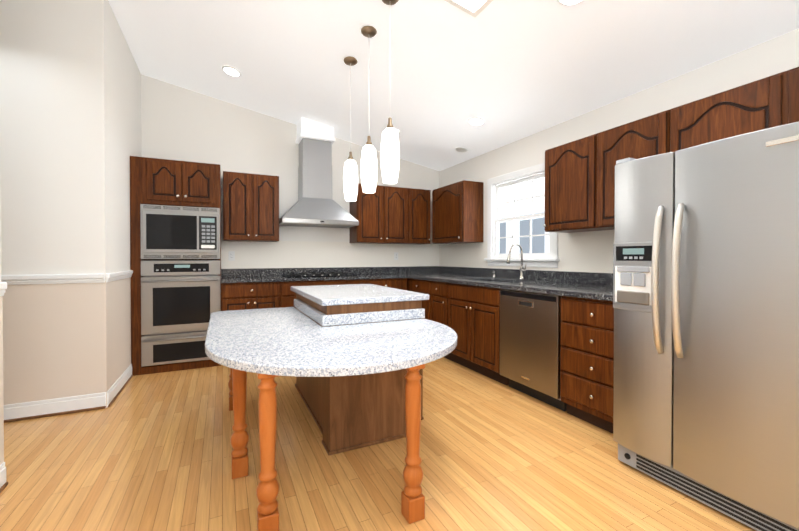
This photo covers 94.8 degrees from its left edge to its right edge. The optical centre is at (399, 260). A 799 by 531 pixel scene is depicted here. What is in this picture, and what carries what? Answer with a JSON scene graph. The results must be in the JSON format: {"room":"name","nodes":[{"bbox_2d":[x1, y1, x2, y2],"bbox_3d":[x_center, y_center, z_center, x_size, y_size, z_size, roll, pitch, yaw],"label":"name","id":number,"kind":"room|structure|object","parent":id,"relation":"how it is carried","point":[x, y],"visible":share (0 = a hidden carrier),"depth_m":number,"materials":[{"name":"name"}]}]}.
{"room":"kitchen","nodes":[
{"label":"kitchen","id":0,"kind":"room"},
{"bbox_2d":[0,209,0,281],"bbox_3d":[-1.222,-0.528,0.042,0.100,3.425,4.050,0,1,-26],"label":"wall","id":1,"kind":"structure","parent":0,"point":[0,245],"depth_m":1.89,"materials":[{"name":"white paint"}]},
{"bbox_2d":[0,462,7,492],"bbox_3d":[-1.181,1.121,0.089,0.042,0.125,4.072,0,1,-26],"label":"baseboard","id":2,"kind":"structure","parent":1,"relation":"attached to","point":[3,483],"depth_m":1.88,"materials":[{"name":"white"}]},
{"bbox_2d":[0,279,13,295],"bbox_3d":[-1.180,0.162,0.083,0.046,0.073,4.076,0,1,-26],"label":"trim","id":3,"kind":"structure","parent":1,"relation":"attached to","point":[6,280],"depth_m":1.89,"materials":[{"name":"white wood"}]},
{"bbox_2d":[0,278,130,464],"bbox_3d":[-2.171,0.679,0.622,1.723,1.000,5.898,0,1,-26],"label":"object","id":4,"kind":"structure","parent":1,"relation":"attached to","point":[63,340],"depth_m":2.77,"materials":[{"name":"beige paint"}]},
{"bbox_2d":[0,0,111,280],"bbox_3d":[-3.104,-0.676,2.548,1.720,3.675,0.100,0,1,-26],"label":"wall","id":5,"kind":"structure","parent":0,"point":[70,114],"depth_m":2.75,"materials":[{"name":"white paint"}]},
{"bbox_2d":[1,273,111,284],"bbox_3d":[-3.068,0.141,2.508,1.746,0.073,0.035,0,1,-26],"label":"trim","id":6,"kind":"structure","parent":5,"relation":"attached to","point":[99,277],"depth_m":2.74,"materials":[{"name":"white wood"}]},
{"bbox_2d":[4,389,111,422],"bbox_3d":[-3.070,1.100,2.517,1.742,0.125,0.030,0,1,-26],"label":"baseboard","id":7,"kind":"structure","parent":5,"relation":"attached to","point":[47,408],"depth_m":2.75,"materials":[{"name":"white wood"}]},
{"bbox_2d":[112,10,141,284],"bbox_3d":[-2.697,-0.542,3.572,0.100,3.390,1.350,0,1,-26],"label":"wall","id":8,"kind":"structure","parent":0,"point":[126,75],"depth_m":3.40,"materials":[{"name":"white paint"}]},
{"bbox_2d":[110,364,132,402],"bbox_3d":[-2.489,1.093,3.286,0.030,0.125,0.828,0,1,-26],"label":"baseboard","id":9,"kind":"structure","parent":8,"relation":"attached to","point":[121,382],"depth_m":3.27,"materials":[{"name":"white wood"}]},
{"bbox_2d":[112,270,132,280],"bbox_3d":[-2.489,0.134,3.277,0.035,0.073,0.828,0,1,-26],"label":"trim","id":10,"kind":"structure","parent":8,"relation":"attached to","point":[120,275],"depth_m":3.27,"materials":[{"name":"white wood"}]},
{"bbox_2d":[141,74,438,266],"bbox_3d":[-1.173,-0.556,5.109,4.180,3.390,0.100,0,1,-26],"label":"wall","id":11,"kind":"structure","parent":0,"point":[178,123],"depth_m":4.65,"materials":[{"name":"white paint"}]},
{"bbox_2d":[228,251,234,260],"bbox_3d":[-2.105,-0.057,4.605,0.072,0.116,0.008,0,1,-26],"label":"electrical outlet","id":12,"kind":"object","parent":11,"relation":"attached to","point":[231,255],"visible":1,"depth_m":4.60,"materials":[{"name":"white plastic"}]},
{"bbox_2d":[223,171,278,241],"bbox_3d":[-1.827,-0.641,4.525,0.625,0.800,0.379,0,1,-26],"label":"upper cabinet","id":13,"kind":"object","parent":11,"relation":"attached to","point":[250,207],"visible":1,"depth_m":4.39,"materials":[{"name":"brown wood"}]},
{"bbox_2d":[279,117,358,227],"bbox_3d":[-1.074,-1.137,4.805,0.960,1.373,0.519,0,1,-26],"label":"range hood","id":14,"kind":"object","parent":11,"relation":"attached to","point":[315,205],"visible":1,"depth_m":4.74,"materials":[{"name":"silver metal"}]},
{"bbox_2d":[221,240,436,268],"bbox_3d":[-0.795,-0.082,5.239,3.150,0.360,0.002,0,1,-26],"label":"backsplash","id":15,"kind":"structure","parent":11,"relation":"attached to","point":[279,254],"depth_m":5.10,"materials":[{"name":"white paint"}]},
{"bbox_2d":[349,183,430,243],"bbox_3d":[-0.115,-0.648,5.348,1.155,0.800,0.379,0,1,-26],"label":"upper cabinet","id":16,"kind":"object","parent":11,"relation":"attached to","point":[389,215],"visible":0.96,"depth_m":5.19,"materials":[{"name":"brown wood"}]},
{"bbox_2d":[394,252,397,259],"bbox_3d":[-0.050,-0.065,5.593,0.072,0.116,0.008,0,1,-26],"label":"electrical outlet","id":17,"kind":"object","parent":11,"relation":"attached to","point":[395,255],"visible":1,"depth_m":5.59,"materials":[{"name":"white plastic"}]},
{"bbox_2d":[0,357,755,530],"bbox_3d":[-0.513,1.219,1.769,5.900,0.100,6.720,0,1,-26],"label":"floor","id":18,"kind":"structure","parent":0,"point":[149,452],"depth_m":2.04,"materials":[{"name":"brown wood"}]},
{"bbox_2d":[130,156,220,375],"bbox_3d":[-2.432,0.053,4.077,0.807,2.190,0.672,0,1,-26],"label":"tall cabinet","id":19,"kind":"object","parent":18,"relation":"on","point":[155,181],"visible":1,"depth_m":3.74,"materials":[{"name":"brown wood"}]},
{"bbox_2d":[140,204,219,258],"bbox_3d":[-2.373,-0.292,4.051,0.717,0.550,0.532,0,1,-26],"label":"microwave","id":20,"kind":"object","parent":19,"relation":"in","point":[176,232],"visible":1,"depth_m":3.81,"materials":[{"name":"grey metal"}]},
{"bbox_2d":[141,260,220,366],"bbox_3d":[-2.364,0.531,4.039,0.717,1.065,0.574,0,1,-26],"label":"wall oven","id":21,"kind":"object","parent":19,"relation":"in","point":[180,302],"visible":0.83,"depth_m":3.81,"materials":[{"name":"grey metal"}]},
{"bbox_2d":[221,282,280,310],"bbox_3d":[-1.799,0.695,4.418,0.620,0.900,0.617,0,1,-26],"label":"base cabinet","id":22,"kind":"object","parent":18,"relation":"on","point":[251,295],"depth_m":4.13,"materials":[{"name":"brown wood"}]},
{"bbox_2d":[281,279,368,307],"bbox_3d":[-1.069,0.692,4.769,1.118,0.900,0.617,0,1,-26],"label":"base cabinet","id":23,"kind":"object","parent":18,"relation":"on","point":[288,296],"depth_m":4.36,"materials":[{"name":"brown wood"}]},
{"bbox_2d":[221,267,404,282],"bbox_3d":[-1.058,0.172,4.754,2.250,0.139,0.646,0,1,-26],"label":"countertop","id":24,"kind":"structure","parent":23,"relation":"on","point":[249,275],"depth_m":4.75,"materials":[{"name":"stone"}]},
{"bbox_2d":[281,272,355,277],"bbox_3d":[-1.053,0.182,4.774,0.880,0.036,0.460,0,1,-26],"label":"cooktop","id":25,"kind":"object","parent":24,"relation":"in","point":[321,274],"visible":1,"depth_m":4.70,"materials":[{"name":"black glass"}]},
{"bbox_2d":[225,288,457,530],"bbox_3d":[-0.452,0.725,2.502,1.283,0.876,2.029,0,1,-26],"label":"kitchen island","id":26,"kind":"object","parent":18,"relation":"on","point":[353,359],"depth_m":2.06,"materials":[{"name":"white stone"}]},
{"bbox_2d":[205,312,450,395],"bbox_3d":[-0.475,0.438,2.408,1.400,0.041,1.950,0,1,-26],"label":"island countertop","id":27,"kind":"structure","parent":26,"relation":"on","point":[216,346],"depth_m":1.66,"materials":[{"name":"white stone"}]},
{"bbox_2d":[291,284,428,303],"bbox_3d":[-0.397,0.262,3.035,0.786,0.040,1.205,0,1,-26],"label":"island countertop","id":28,"kind":"structure","parent":26,"relation":"on","point":[346,293],"depth_m":2.73,"materials":[{"name":"white stone"}]},
{"bbox_2d":[369,278,406,289],"bbox_3d":[-0.319,0.689,5.129,0.664,0.900,0.617,0,1,-26],"label":"base cabinet","id":29,"kind":"object","parent":18,"relation":"on","point":[398,283],"depth_m":4.89,"materials":[{"name":"brown wood"}]},
{"bbox_2d":[407,278,426,318],"bbox_3d":[0.653,0.691,4.896,0.877,0.900,0.630,0,1,-26],"label":"base cabinet","id":30,"kind":"object","parent":18,"relation":"on","point":[415,285],"depth_m":4.71,"materials":[{"name":"brown wood"}]},
{"bbox_2d":[405,266,612,300],"bbox_3d":[1.032,0.178,4.074,0.902,0.139,3.682,0,1,-26],"label":"countertop","id":31,"kind":"structure","parent":30,"relation":"on","point":[591,285],"depth_m":3.70,"materials":[{"name":"stone"}]},
{"bbox_2d":[507,244,525,278],"bbox_3d":[1.287,0.011,4.017,0.246,0.393,0.109,0,1,-26],"label":"faucet","id":32,"kind":"object","parent":31,"relation":"on","point":[522,269],"visible":1,"depth_m":4.06,"materials":[{"name":"silver metal"}]},
{"bbox_2d":[427,280,452,360],"bbox_3d":[0.834,0.694,4.521,0.877,0.900,0.439,0,1,-26],"label":"base cabinet","id":33,"kind":"object","parent":18,"relation":"on","point":[435,306],"depth_m":4.30,"materials":[{"name":"brown wood"}]},
{"bbox_2d":[448,283,508,384],"bbox_3d":[1.102,0.700,3.923,0.911,0.900,0.866,0,1,-26],"label":"base cabinet","id":34,"kind":"object","parent":18,"relation":"on","point":[474,318],"visible":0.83,"depth_m":3.65,"materials":[{"name":"brown wood"}]},
{"bbox_2d":[500,289,566,410],"bbox_3d":[1.419,0.708,3.229,0.828,0.896,0.644,0,1,-26],"label":"dishwasher","id":35,"kind":"object","parent":18,"relation":"on","point":[530,335],"visible":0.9,"depth_m":3.00,"materials":[{"name":"grey metal"}]},
{"bbox_2d":[560,296,613,433],"bbox_3d":[1.701,0.711,2.678,0.911,0.900,0.577,0,1,-26],"label":"base cabinet","id":36,"kind":"object","parent":18,"relation":"on","point":[587,365],"visible":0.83,"depth_m":2.54,"materials":[{"name":"brown wood"}]},
{"bbox_2d":[613,122,798,530],"bbox_3d":[1.749,0.300,1.884,0.916,1.735,0.856,0,1,-26],"label":"refrigerator","id":37,"kind":"object","parent":18,"relation":"on","point":[706,314],"visible":1,"depth_m":1.66,"materials":[{"name":"grey metal"}]},
{"bbox_2d":[108,0,798,170],"bbox_3d":[-0.513,-1.954,1.741,5.900,1.140,6.720,0,1,-26],"label":"ceiling","id":38,"kind":"structure","parent":0,"point":[430,78],"depth_m":3.09,"materials":[{"name":"white paint"}]},
{"bbox_2d":[222,65,240,76],"bbox_3d":[-1.735,-1.954,3.794,0.183,0.042,0.185,0,1,-26],"label":"recessed light","id":39,"kind":"object","parent":38,"relation":"in","point":[232,71],"visible":1,"depth_m":3.79,"materials":[{"name":"white"}]},
{"bbox_2d":[344,56,357,200],"bbox_3d":[-0.436,-1.159,3.283,0.128,1.255,0.128,0,1,-26],"label":"pendant light","id":40,"kind":"object","parent":38,"relation":"hanging from","point":[350,180],"visible":1,"depth_m":3.24,"materials":[{"name":"white glass"}]},
{"bbox_2d":[361,26,376,192],"bbox_3d":[-0.237,-1.156,2.857,0.128,1.256,0.128,0,1,-26],"label":"pendant light","id":41,"kind":"object","parent":38,"relation":"hanging from","point":[369,169],"visible":0.98,"depth_m":2.81,"materials":[{"name":"white glass"}]},
{"bbox_2d":[381,0,398,183],"bbox_3d":[-0.064,-1.153,2.486,0.128,1.257,0.128,0,1,-26],"label":"pendant light","id":42,"kind":"object","parent":38,"relation":"hanging from","point":[390,155],"visible":1,"depth_m":2.44,"materials":[{"name":"white glass"}]},
{"bbox_2d":[451,145,470,153],"bbox_3d":[0.823,-1.475,4.896,0.200,0.041,0.200,0,1,-26],"label":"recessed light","id":43,"kind":"object","parent":38,"relation":"in","point":[461,149],"visible":1,"depth_m":4.88,"materials":[{"name":"white"}]},
{"bbox_2d":[444,0,493,17],"bbox_3d":[0.478,-1.964,1.929,0.610,0.585,1.060,0,1,-26],"label":"skylight well","id":44,"kind":"object","parent":38,"relation":"attached to","point":[479,9],"visible":0.91,"depth_m":2.46,"materials":[{"name":"white paint"}]},
{"bbox_2d":[468,117,484,125],"bbox_3d":[0.845,-1.528,4.040,0.183,0.042,0.185,0,1,-26],"label":"recessed light","id":45,"kind":"object","parent":38,"relation":"in","point":[476,121],"visible":1,"depth_m":4.04,"materials":[{"name":"white"}]},
{"bbox_2d":[557,0,583,5],"bbox_3d":[1.050,-1.617,2.229,0.183,0.042,0.185,0,1,-26],"label":"recessed light","id":46,"kind":"object","parent":38,"relation":"in","point":[568,2],"visible":1,"depth_m":2.29,"materials":[{"name":"white"}]},
{"bbox_2d":[439,29,798,272],"bbox_3d":[2.100,-0.188,3.014,0.100,2.690,6.520,0,1,-26],"label":"wall","id":47,"kind":"structure","parent":0,"point":[776,55],"depth_m":3.09,"materials":[{"name":"white paint"}]},
{"bbox_2d":[432,180,483,243],"bbox_3d":[0.787,-0.647,5.180,0.379,0.800,0.770,0,1,-26],"label":"upper cabinet","id":48,"kind":"object","parent":47,"relation":"attached to","point":[457,212],"visible":1,"depth_m":4.90,"materials":[{"name":"brown wood"}]},
{"bbox_2d":[484,163,559,267],"bbox_3d":[1.431,-0.494,4.337,0.154,1.130,1.160,0,1,-26],"label":"window","id":49,"kind":"structure","parent":47,"relation":"in","point":[494,187],"depth_m":4.44,"materials":[{"name":"white"}]},
{"bbox_2d":[437,230,613,272],"bbox_3d":[1.412,-0.094,4.326,0.003,0.400,3.560,0,1,-26],"label":"backsplash","id":50,"kind":"structure","parent":47,"relation":"attached to","point":[590,251],"depth_m":3.70,"materials":[{"name":"white paint"}]},
{"bbox_2d":[543,110,669,232],"bbox_3d":[1.773,-0.668,3.130,0.379,0.790,1.100,0,1,-26],"label":"upper cabinet","id":51,"kind":"object","parent":47,"relation":"attached to","point":[579,185],"visible":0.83,"depth_m":3.09,"materials":[{"name":"brown wood"}]},
{"bbox_2d":[670,67,798,151],"bbox_3d":[2.268,-0.844,2.099,0.379,0.420,1.176,0,1,-26],"label":"upper cabinet","id":52,"kind":"object","parent":47,"relation":"attached to","point":[767,102],"visible":0.62,"depth_m":2.21,"materials":[{"name":"brown wood"}]},
{"label":"outside","id":53,"kind":"structure","parent":0,"visible":0},
{"bbox_2d":[499,178,548,258],"bbox_3d":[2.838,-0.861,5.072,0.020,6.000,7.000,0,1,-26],"label":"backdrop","id":54,"kind":"structure","parent":53,"point":[540,244],"depth_m":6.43,"materials":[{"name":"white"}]}
]}

